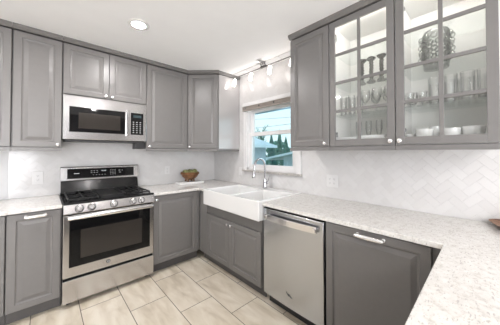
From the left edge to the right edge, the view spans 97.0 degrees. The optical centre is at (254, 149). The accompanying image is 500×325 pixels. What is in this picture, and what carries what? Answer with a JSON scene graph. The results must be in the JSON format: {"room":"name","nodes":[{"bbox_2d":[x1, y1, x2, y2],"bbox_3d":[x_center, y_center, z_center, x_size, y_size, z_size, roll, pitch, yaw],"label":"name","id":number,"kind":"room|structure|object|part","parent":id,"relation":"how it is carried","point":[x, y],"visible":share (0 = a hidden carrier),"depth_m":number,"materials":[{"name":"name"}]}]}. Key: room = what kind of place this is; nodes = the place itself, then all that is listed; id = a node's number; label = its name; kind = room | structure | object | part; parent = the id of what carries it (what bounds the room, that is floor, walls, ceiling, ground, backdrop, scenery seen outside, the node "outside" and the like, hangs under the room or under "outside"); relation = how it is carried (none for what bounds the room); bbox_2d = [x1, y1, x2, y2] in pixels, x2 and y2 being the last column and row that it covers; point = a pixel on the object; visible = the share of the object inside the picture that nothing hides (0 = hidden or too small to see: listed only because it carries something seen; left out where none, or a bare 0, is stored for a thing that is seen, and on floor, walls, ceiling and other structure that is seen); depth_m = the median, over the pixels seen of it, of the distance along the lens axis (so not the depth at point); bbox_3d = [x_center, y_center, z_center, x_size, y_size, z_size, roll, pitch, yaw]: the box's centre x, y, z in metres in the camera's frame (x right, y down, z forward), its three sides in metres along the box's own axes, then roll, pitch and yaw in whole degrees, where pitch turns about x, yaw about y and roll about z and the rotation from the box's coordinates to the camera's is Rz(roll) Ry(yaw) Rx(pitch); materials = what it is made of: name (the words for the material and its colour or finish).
{"room":"kitchen","nodes":[
{"label":"kitchen","id":0,"kind":"room"},
{"bbox_2d":[0,151,211,236],"bbox_3d":[-2.482,0.159,2.175,5.080,2.490,0.140,1,-1,-43],"label":"wall","id":1,"kind":"structure","parent":0,"point":[4,155],"depth_m":2.14,"materials":[{"name":"white paint"}]},
{"bbox_2d":[0,19,12,150],"bbox_3d":[-2.334,-0.538,1.932,0.304,1.102,0.417,1,-1,-43],"label":"upper cabinet","id":2,"kind":"object","parent":1,"relation":"attached to","point":[6,27],"visible":0.85,"depth_m":1.89,"materials":[{"name":"grey wood"}]},
{"bbox_3d":[-2.217,-0.003,1.800,0.304,0.030,0.024,1,-1,-43],"label":"light rail","id":3,"kind":"part","parent":2,"relation":"part of","materials":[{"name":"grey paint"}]},
{"bbox_3d":[-2.320,-1.070,1.925,0.304,0.038,0.374,1,-1,-43],"label":"crown molding","id":4,"kind":"part","parent":2,"relation":"part of","materials":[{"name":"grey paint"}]},
{"bbox_2d":[11,22,62,150],"bbox_3d":[-2.103,-0.534,2.152,0.329,1.102,0.417,1,-1,-43],"label":"upper cabinet","id":5,"kind":"object","parent":1,"relation":"attached to","point":[37,66],"visible":1,"depth_m":2.02,"materials":[{"name":"grey wood"}]},
{"bbox_3d":[-1.985,0.000,2.020,0.329,0.030,0.024,1,-1,-43],"label":"light rail","id":6,"kind":"part","parent":5,"relation":"part of","materials":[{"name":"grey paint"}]},
{"bbox_3d":[-2.088,-1.066,2.144,0.329,0.038,0.374,1,-1,-43],"label":"crown molding","id":7,"kind":"part","parent":5,"relation":"part of","materials":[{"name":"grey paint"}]},
{"bbox_2d":[32,171,43,183],"bbox_3d":[-2.244,0.297,2.286,0.084,0.128,0.009,1,-1,-43],"label":"outlet","id":8,"kind":"object","parent":1,"relation":"attached to","point":[37,177],"visible":1,"depth_m":2.28,"materials":[{"name":"white plastic"}]},
{"bbox_2d":[62,36,147,104],"bbox_3d":[-1.705,-0.808,2.534,0.762,0.544,0.417,1,-1,-43],"label":"upper cabinet","id":9,"kind":"object","parent":1,"relation":"attached to","point":[90,70],"visible":0.98,"depth_m":2.36,"materials":[{"name":"grey wood"}]},
{"bbox_3d":[-1.728,-0.788,2.282,0.375,0.493,0.020,1,-1,-43],"label":"door","id":10,"kind":"part","parent":9,"relation":"part of","materials":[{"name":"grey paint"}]},
{"bbox_2d":[62,94,145,148],"bbox_3d":[-1.700,-0.266,2.521,0.759,0.525,0.428,1,-1,-43],"label":"microwave","id":11,"kind":"object","parent":9,"relation":"attached to","point":[84,119],"visible":0.97,"depth_m":2.35,"materials":[{"name":"silver metal"}]},
{"bbox_3d":[-1.641,-0.295,2.329,0.484,0.252,0.005,1,-1,-43],"label":"door","id":12,"kind":"part","parent":11,"relation":"part of","materials":[{"name":"black glass"}]},
{"bbox_3d":[-1.437,-0.294,2.501,0.024,0.290,0.037,1,-1,-43],"label":"handle","id":13,"kind":"part","parent":11,"relation":"part of","materials":[{"name":"silver metal"}]},
{"bbox_3d":[-1.690,-1.061,2.522,0.762,0.038,0.374,1,-1,-43],"label":"crown molding","id":14,"kind":"part","parent":9,"relation":"part of","materials":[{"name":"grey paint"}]},
{"bbox_3d":[-1.453,-0.784,2.543,0.376,0.493,0.020,1,-1,-43],"label":"door","id":15,"kind":"part","parent":9,"relation":"part of","materials":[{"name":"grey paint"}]},
{"bbox_2d":[8,140,213,198],"bbox_3d":[-1.547,0.177,2.962,2.349,0.644,0.002,1,-1,-43],"label":"backsplash","id":16,"kind":"structure","parent":1,"relation":"attached to","point":[108,152],"depth_m":2.64,"materials":[{"name":"white tile"}]},
{"bbox_2d":[144,59,187,150],"bbox_3d":[-1.234,-0.522,2.975,0.529,1.102,0.417,1,-1,-43],"label":"upper cabinet","id":17,"kind":"object","parent":1,"relation":"attached to","point":[166,85],"visible":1,"depth_m":2.83,"materials":[{"name":"grey wood"}]},
{"bbox_3d":[-1.117,0.013,2.844,0.529,0.030,0.024,1,-1,-43],"label":"light rail","id":18,"kind":"part","parent":17,"relation":"part of","materials":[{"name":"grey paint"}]},
{"bbox_3d":[-1.219,-1.054,2.968,0.529,0.038,0.374,1,-1,-43],"label":"crown molding","id":19,"kind":"part","parent":17,"relation":"part of","materials":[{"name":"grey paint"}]},
{"bbox_2d":[165,166,169,173],"bbox_3d":[-1.272,0.304,3.208,0.072,0.118,0.009,1,-1,-43],"label":"outlet","id":20,"kind":"object","parent":1,"relation":"attached to","point":[167,168],"visible":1,"depth_m":3.21,"materials":[{"name":"white plastic"}]},
{"bbox_2d":[7,237,306,324],"bbox_3d":[-0.370,1.419,-0.072,5.080,0.100,6.280,1,-1,-43],"label":"floor","id":21,"kind":"structure","parent":0,"point":[194,291],"depth_m":2.01,"materials":[{"name":"beige tile"}]},
{"bbox_2d":[0,215,5,324],"bbox_3d":[-2.261,0.956,1.832,0.304,0.883,0.629,1,-1,-43],"label":"base cabinet","id":22,"kind":"object","parent":21,"relation":"on","point":[2,218],"visible":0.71,"depth_m":1.70,"materials":[{"name":"grey wood"}]},
{"bbox_2d":[0,194,61,215],"bbox_3d":[-2.135,0.499,1.946,0.636,0.029,0.657,1,-1,-43],"label":"countertop","id":23,"kind":"structure","parent":22,"relation":"on","point":[39,203],"depth_m":1.94,"materials":[{"name":"white stone"}]},
{"bbox_2d":[5,208,61,324],"bbox_3d":[-2.012,0.959,2.033,0.328,0.883,0.679,1,-1,-43],"label":"base cabinet","id":24,"kind":"object","parent":21,"relation":"on","point":[33,239],"visible":0.99,"depth_m":1.82,"materials":[{"name":"grey wood"}]},
{"bbox_3d":[-1.795,0.550,1.811,0.136,0.027,0.050,1,-1,-43],"label":"bar handle","id":25,"kind":"part","parent":24,"relation":"part of","materials":[{"name":"silver metal"}]},
{"bbox_2d":[60,164,154,305],"bbox_3d":[-1.587,0.800,2.385,0.763,1.212,0.743,1,-1,-43],"label":"gas range","id":26,"kind":"object","parent":21,"relation":"on","point":[108,218],"visible":1,"depth_m":2.19,"materials":[{"name":"silver metal"}]},
{"bbox_3d":[-1.564,0.530,1.974,0.054,0.054,0.036,1,-14,-43],"label":"knob","id":27,"kind":"part","parent":26,"relation":"part of","materials":[{"name":"silver metal"}]},
{"bbox_3d":[-1.499,0.531,2.036,0.054,0.054,0.036,1,-14,-43],"label":"knob","id":28,"kind":"part","parent":26,"relation":"part of","materials":[{"name":"silver metal"}]},
{"bbox_3d":[-1.788,0.274,2.606,0.649,0.107,0.022,1,-1,-43],"label":"control glass","id":29,"kind":"part","parent":26,"relation":"part of","materials":[{"name":"black glass"}]},
{"bbox_2d":[60,187,153,205],"bbox_3d":[-1.613,0.495,2.418,0.757,0.035,0.656,1,-1,-43],"label":"cooktop","id":30,"kind":"object","parent":26,"relation":"in","point":[107,195],"depth_m":2.27,"materials":[{"name":"black metal"}]},
{"bbox_3d":[-1.415,1.260,2.197,0.759,0.198,0.072,1,-1,-43],"label":"storage drawer","id":31,"kind":"part","parent":26,"relation":"part of","materials":[{"name":"silver metal"}]},
{"bbox_3d":[-1.403,0.865,2.190,0.759,0.546,0.036,1,-1,-43],"label":"oven door","id":32,"kind":"part","parent":26,"relation":"part of","materials":[{"name":"silver metal"}]},
{"bbox_3d":[-1.407,0.535,2.200,0.759,0.086,0.094,1,-1,-43],"label":"control panel","id":33,"kind":"part","parent":26,"relation":"part of","materials":[{"name":"silver metal"}]},
{"bbox_3d":[-1.389,0.842,2.176,0.675,0.420,0.005,1,-1,-43],"label":"door glass","id":34,"kind":"part","parent":26,"relation":"part of","materials":[{"name":"black glass"}]},
{"bbox_3d":[-1.361,0.603,2.151,0.705,0.042,0.088,1,-1,-43],"label":"handle","id":35,"kind":"part","parent":26,"relation":"part of","materials":[{"name":"silver metal"}]},
{"bbox_2d":[152,190,199,271],"bbox_3d":[-1.131,0.972,2.881,0.577,0.883,0.660,1,-1,-43],"label":"base cabinet","id":36,"kind":"object","parent":21,"relation":"on","point":[176,215],"visible":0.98,"depth_m":2.65,"materials":[{"name":"grey wood"}]},
{"bbox_2d":[200,191,266,296],"bbox_3d":[-0.112,0.973,2.660,0.660,0.875,1.119,1,-1,-43],"label":"base cabinet","id":37,"kind":"object","parent":21,"relation":"on","point":[234,243],"visible":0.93,"depth_m":2.35,"materials":[{"name":"grey wood"}]},
{"bbox_3d":[-0.426,1.043,2.570,0.020,0.510,0.470,1,-1,-43],"label":"door","id":38,"kind":"part","parent":37,"relation":"part of","materials":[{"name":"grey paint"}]},
{"bbox_3d":[-0.256,0.724,2.410,0.008,0.114,0.944,1,-1,-43],"label":"apron panel","id":39,"kind":"part","parent":37,"relation":"part of","materials":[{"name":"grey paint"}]},
{"bbox_3d":[-0.101,1.037,2.227,0.020,0.510,0.472,1,-1,-43],"label":"door","id":40,"kind":"part","parent":37,"relation":"part of","materials":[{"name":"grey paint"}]},
{"bbox_2d":[264,206,325,324],"bbox_3d":[0.490,0.963,1.987,0.668,0.874,0.597,1,-1,-43],"label":"dishwasher","id":41,"kind":"object","parent":21,"relation":"on","point":[294,244],"visible":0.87,"depth_m":1.74,"materials":[{"name":"silver metal"}]},
{"bbox_3d":[0.266,0.593,1.780,0.050,0.048,0.513,1,-1,-43],"label":"handle","id":42,"kind":"part","parent":41,"relation":"part of","materials":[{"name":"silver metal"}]},
{"bbox_2d":[326,221,440,324],"bbox_3d":[0.936,0.951,1.541,0.679,0.883,0.648,1,-1,-43],"label":"base cabinet","id":43,"kind":"object","parent":21,"relation":"on","point":[372,278],"visible":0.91,"depth_m":1.35,"materials":[{"name":"grey wood"}]},
{"bbox_3d":[0.692,0.543,1.347,0.050,0.027,0.171,1,-1,-43],"label":"bar handle","id":44,"kind":"part","parent":43,"relation":"part of","materials":[{"name":"silver metal"}]},
{"bbox_3d":[0.519,0.931,0.241,1.750,0.883,0.620,1,-1,-43],"label":"base cabinet","id":45,"kind":"object","parent":21,"relation":"on","visible":0},
{"bbox_2d":[140,179,499,324],"bbox_3d":[-0.253,0.493,1.523,2.444,0.029,3.854,1,-1,-43],"label":"countertop","id":46,"kind":"structure","parent":45,"relation":"on","point":[462,286],"depth_m":1.13,"materials":[{"name":"white stone"}]},
{"bbox_2d":[175,180,203,184],"bbox_3d":[-0.960,0.491,3.261,0.370,0.028,0.170,1,-1,-40],"label":"tray","id":47,"kind":"object","parent":46,"relation":"on","point":[195,181],"visible":0.93,"depth_m":3.20,"materials":[{"name":"white ceramic"}]},
{"bbox_2d":[180,171,198,181],"bbox_3d":[-0.962,0.406,3.268,0.277,0.140,0.277,1,-1,-43],"label":"footed bowl","id":48,"kind":"object","parent":47,"relation":"on","point":[193,175],"visible":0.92,"depth_m":3.18,"materials":[{"name":"brown wood"}]},
{"bbox_2d":[203,184,300,221],"bbox_3d":[-0.059,0.573,2.564,0.660,0.183,0.960,1,-1,-43],"label":"farmhouse sink","id":49,"kind":"object","parent":46,"relation":"in","point":[244,200],"visible":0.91,"depth_m":2.45,"materials":[{"name":"white ceramic"}]},
{"bbox_2d":[252,158,269,187],"bbox_3d":[0.078,0.295,2.682,0.247,0.376,0.119,1,-1,-43],"label":"faucet","id":50,"kind":"object","parent":46,"relation":"on","point":[265,182],"visible":1,"depth_m":2.73,"materials":[{"name":"silver metal"}]},
{"bbox_3d":[0.059,0.245,2.706,0.209,0.276,0.025,1,-1,-43],"label":"spout","id":51,"kind":"part","parent":50,"relation":"part of","materials":[{"name":"silver metal"}]},
{"bbox_2d":[488,219,499,226],"bbox_3d":[1.563,0.457,1.258,0.316,0.034,0.323,1,-1,-43],"label":"wooden dish","id":52,"kind":"object","parent":46,"relation":"on","point":[494,221],"visible":1,"depth_m":1.36,"materials":[{"name":"brown wood"}]},
{"bbox_2d":[0,0,360,76],"bbox_3d":[-0.370,-1.170,-0.033,5.080,0.100,6.280,1,-1,-43],"label":"ceiling","id":53,"kind":"structure","parent":0,"point":[228,36],"depth_m":1.94,"materials":[{"name":"white paint"}]},
{"bbox_2d":[127,19,149,29],"bbox_3d":[-1.018,-1.087,1.936,0.172,0.005,0.172,1,-1,-43],"label":"recessed light","id":54,"kind":"object","parent":53,"relation":"in","point":[138,24],"visible":1,"depth_m":1.93,"materials":[{"name":"white ceramic"}]},
{"bbox_2d":[232,51,289,86],"bbox_3d":[0.079,-0.983,2.697,0.124,0.191,1.168,1,-1,-43],"label":"track light","id":55,"kind":"object","parent":53,"relation":"attached to","point":[261,61],"visible":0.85,"depth_m":2.69,"materials":[{"name":"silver metal"}]},
{"bbox_3d":[0.099,-1.020,2.670,0.089,0.018,1.100,1,-1,-43],"label":"return rail","id":56,"kind":"part","parent":55,"relation":"part of","materials":[{"name":"silver metal"}]},
{"bbox_3d":[0.138,-1.014,2.693,0.010,0.010,1.080,1,-1,-43],"label":"rail","id":57,"kind":"part","parent":55,"relation":"part of","materials":[{"name":"silver metal"}]},
{"bbox_2d":[214,0,499,222],"bbox_3d":[1.065,0.161,2.341,0.665,2.490,7.500,1,-1,-43],"label":"wall","id":58,"kind":"structure","parent":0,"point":[499,0],"depth_m":1.88,"materials":[{"name":"tile"}]},
{"bbox_2d":[187,70,240,150],"bbox_3d":[-0.706,-0.517,3.271,0.714,1.102,0.714,1,-1,-43],"label":"upper cabinet","id":59,"kind":"object","parent":58,"relation":"attached to","point":[212,99],"visible":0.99,"depth_m":3.03,"materials":[{"name":"grey wood"}]},
{"bbox_3d":[-0.711,-0.514,3.035,0.408,1.018,0.020,0,-1,2],"label":"door","id":60,"kind":"part","parent":59,"relation":"part of","materials":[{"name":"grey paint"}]},
{"bbox_3d":[-0.555,0.016,3.084,0.743,0.030,0.179,0,-1,-20],"label":"light rail","id":61,"kind":"part","parent":59,"relation":"part of","materials":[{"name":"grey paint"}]},
{"bbox_3d":[-0.560,-1.052,3.091,0.774,0.038,0.228,0,-1,-18],"label":"crown molding","id":62,"kind":"part","parent":59,"relation":"part of","materials":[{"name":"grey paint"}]},
{"bbox_3d":[-0.363,-0.513,3.164,0.363,1.024,0.002,1,-1,-43],"label":"panel","id":63,"kind":"part","parent":59,"relation":"part of","materials":[{"name":"grey"}]},
{"bbox_2d":[242,95,290,111],"bbox_3d":[0.155,-0.583,2.833,0.038,0.082,0.950,1,-1,-43],"label":"window blind","id":64,"kind":"object","parent":58,"relation":"attached to","point":[284,99],"visible":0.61,"depth_m":2.81,"materials":[{"name":"white paint"}]},
{"bbox_2d":[243,92,301,173],"bbox_3d":[0.214,-0.186,2.876,0.130,0.950,1.010,1,-1,-43],"label":"window","id":65,"kind":"structure","parent":58,"relation":"attached to","point":[253,133],"depth_m":2.99,"materials":[{"name":"white paint"}]},
{"bbox_3d":[0.239,-0.369,2.910,0.032,0.367,0.814,1,-1,-43],"label":"sash","id":66,"kind":"part","parent":65,"relation":"part of","materials":[{"name":"white paint"}]},
{"bbox_3d":[0.210,0.012,2.877,0.032,0.495,0.814,1,-1,-43],"label":"sash","id":67,"kind":"part","parent":65,"relation":"part of","materials":[{"name":"white paint"}]},
{"bbox_2d":[288,17,330,150],"bbox_3d":[0.605,-0.535,2.105,0.417,1.102,0.401,1,-1,-43],"label":"upper cabinet","id":68,"kind":"object","parent":58,"relation":"attached to","point":[309,46],"visible":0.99,"depth_m":1.97,"materials":[{"name":"grey wood"}]},
{"bbox_3d":[0.589,-1.067,2.099,0.374,0.038,0.401,1,-1,-43],"label":"crown molding","id":69,"kind":"part","parent":68,"relation":"part of","materials":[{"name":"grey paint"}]},
{"bbox_3d":[0.481,-0.001,1.980,0.024,0.030,0.401,1,-1,-43],"label":"light rail","id":70,"kind":"part","parent":68,"relation":"part of","materials":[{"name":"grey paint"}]},
{"bbox_2d":[327,174,337,187],"bbox_3d":[0.772,0.319,2.213,0.009,0.122,0.120,1,-1,-43],"label":"outlet","id":71,"kind":"object","parent":58,"relation":"attached to","point":[332,180],"visible":1,"depth_m":2.21,"materials":[{"name":"white plastic"}]},
{"bbox_2d":[327,0,396,150],"bbox_3d":[0.908,-0.540,1.786,0.417,1.102,0.475,1,-1,-43],"label":"upper cabinet","id":72,"kind":"object","parent":58,"relation":"attached to","point":[363,29],"visible":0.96,"depth_m":1.82,"materials":[{"name":"grey wood"}]},
{"bbox_2d":[336,137,357,139],"bbox_3d":[0.795,-0.072,1.847,0.159,0.050,0.169,1,-1,-43],"label":"serving dish","id":73,"kind":"object","parent":72,"relation":"in","point":[337,138],"visible":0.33,"depth_m":1.80,"materials":[{"name":"white ceramic"}]},
{"bbox_3d":[0.892,-1.072,1.779,0.374,0.038,0.475,1,-1,-43],"label":"crown molding","id":74,"kind":"part","parent":72,"relation":"part of","materials":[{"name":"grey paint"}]},
{"bbox_2d":[329,146,395,150],"bbox_3d":[0.784,-0.005,1.660,0.024,0.030,0.475,1,-1,-43],"label":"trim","id":75,"kind":"structure","parent":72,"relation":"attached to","point":[333,148],"depth_m":1.64,"materials":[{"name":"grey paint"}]},
{"bbox_2d":[361,59,366,85],"bbox_3d":[0.885,-0.634,1.832,0.073,0.202,0.073,1,-1,-43],"label":"candle holder","id":76,"kind":"object","parent":72,"relation":"on","point":[363,61],"visible":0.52,"depth_m":1.82,"materials":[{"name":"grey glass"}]},
{"bbox_3d":[0.927,-0.020,1.796,0.364,0.004,0.475,1,-1,-43],"label":"underside panel","id":77,"kind":"part","parent":72,"relation":"part of","materials":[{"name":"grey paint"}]},
{"bbox_2d":[366,56,375,83],"bbox_3d":[0.935,-0.635,1.779,0.073,0.202,0.073,0,-1,16],"label":"candle holder","id":78,"kind":"object","parent":72,"relation":"on","point":[370,59],"visible":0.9,"depth_m":1.77,"materials":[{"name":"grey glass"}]},
{"bbox_2d":[361,134,386,138],"bbox_3d":[0.930,-0.077,1.704,0.169,0.056,0.184,1,-1,-43],"label":"serving dish","id":79,"kind":"object","parent":72,"relation":"in","point":[378,135],"visible":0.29,"depth_m":1.64,"materials":[{"name":"white ceramic"}]},
{"bbox_2d":[376,53,386,81],"bbox_3d":[0.987,-0.636,1.724,0.073,0.202,0.073,1,-1,-35],"label":"candle holder","id":80,"kind":"object","parent":72,"relation":"on","point":[381,56],"visible":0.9,"depth_m":1.71,"materials":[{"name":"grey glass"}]},
{"bbox_2d":[395,0,499,149],"bbox_3d":[1.236,-0.545,1.439,0.417,1.102,0.474,1,-1,-43],"label":"upper cabinet","id":81,"kind":"object","parent":58,"relation":"attached to","point":[475,23],"visible":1,"depth_m":1.48,"materials":[{"name":"grey wood"}]},
{"bbox_2d":[415,129,432,135],"bbox_3d":[1.132,-0.092,1.478,0.098,0.079,0.098,1,-1,-43],"label":"bowl","id":82,"kind":"object","parent":81,"relation":"in","point":[419,132],"visible":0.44,"depth_m":1.44,"materials":[{"name":"white ceramic"}]},
{"bbox_2d":[429,126,438,135],"bbox_3d":[1.227,-0.103,1.486,0.072,0.100,0.094,0,-1,-13],"label":"cup","id":83,"kind":"object","parent":81,"relation":"in","point":[435,128],"visible":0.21,"depth_m":1.47,"materials":[{"name":"white ceramic"}]},
{"bbox_2d":[418,26,455,71],"bbox_3d":[1.213,-0.663,1.481,0.195,0.248,0.195,1,-1,-43],"label":"vase","id":84,"kind":"object","parent":81,"relation":"on","point":[433,68],"visible":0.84,"depth_m":1.48,"materials":[{"name":"grey glass"}]},
{"bbox_2d":[396,144,499,149],"bbox_3d":[1.113,-0.011,1.314,0.024,0.030,0.474,1,-1,-43],"label":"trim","id":85,"kind":"structure","parent":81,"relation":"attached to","point":[399,146],"depth_m":1.29,"materials":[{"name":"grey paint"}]},
{"bbox_3d":[1.255,-0.025,1.450,0.364,0.004,0.474,1,-1,-43],"label":"underside panel","id":86,"kind":"part","parent":81,"relation":"part of","materials":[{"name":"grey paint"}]},
{"bbox_2d":[444,127,461,134],"bbox_3d":[1.228,-0.092,1.376,0.091,0.076,0.091,1,-1,-43],"label":"bowl","id":87,"kind":"object","parent":81,"relation":"in","point":[457,130],"visible":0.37,"depth_m":1.34,"materials":[{"name":"white ceramic"}]},
{"bbox_2d":[461,125,485,133],"bbox_3d":[1.293,-0.096,1.307,0.106,0.081,0.106,1,-1,-43],"label":"bowl","id":88,"kind":"object","parent":81,"relation":"in","point":[473,129],"visible":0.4,"depth_m":1.27,"materials":[{"name":"white ceramic"}]},
{"label":"outside","id":89,"kind":"structure","parent":0,"visible":0},
{"bbox_3d":[7.013,2.500,24.829,39.800,0.300,60.000,1,-1,-43],"label":"ground","id":90,"kind":"structure","parent":89,"visible":0},
{"bbox_2d":[255,125,268,140],"bbox_3d":[0.790,-0.484,29.780,2.113,5.837,2.307,0,-1,4],"label":"bare tree","id":91,"kind":"object","parent":90,"relation":"on","point":[259,137],"visible":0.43,"depth_m":29.65,"materials":[{"name":"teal plant"}]},
{"bbox_2d":[255,138,276,164],"bbox_3d":[-3.137,0.457,14.490,5.700,3.470,7.180,1,-1,-43],"label":"house","id":92,"kind":"structure","parent":90,"relation":"on","point":[260,145],"depth_m":13.59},
{"bbox_2d":[267,139,277,164],"bbox_3d":[1.628,0.565,22.545,1.755,3.500,1.496,1,-1,-43],"label":"conifer","id":93,"kind":"object","parent":90,"relation":"on","point":[271,150],"visible":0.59,"depth_m":22.29,"materials":[{"name":"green plant"}]},
{"bbox_2d":[266,140,289,153],"bbox_3d":[3.536,0.551,34.712,3.772,3.901,3.942,1,-1,-43],"label":"round tree","id":94,"kind":"object","parent":90,"relation":"on","point":[274,142],"visible":0.21,"depth_m":34.45,"materials":[{"name":"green plant"}]},
{"bbox_2d":[275,128,282,165],"bbox_3d":[2.781,0.001,24.878,1.442,4.700,1.611,1,-1,-43],"label":"conifer","id":95,"kind":"object","parent":90,"relation":"on","point":[279,150],"visible":0.58,"depth_m":24.64,"materials":[{"name":"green plant"}]},
{"bbox_2d":[266,151,292,165],"bbox_3d":[5.191,0.976,11.512,6.040,2.340,6.990,1,-1,-43],"label":"house","id":96,"kind":"structure","parent":90,"relation":"on","point":[287,157],"depth_m":11.60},
{"bbox_2d":[280,137,289,165],"bbox_3d":[3.013,0.501,21.643,1.371,3.600,1.413,0,-1,-7],"label":"conifer","id":97,"kind":"object","parent":90,"relation":"on","point":[286,150],"visible":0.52,"depth_m":21.51,"materials":[{"name":"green plant"}]}
]}

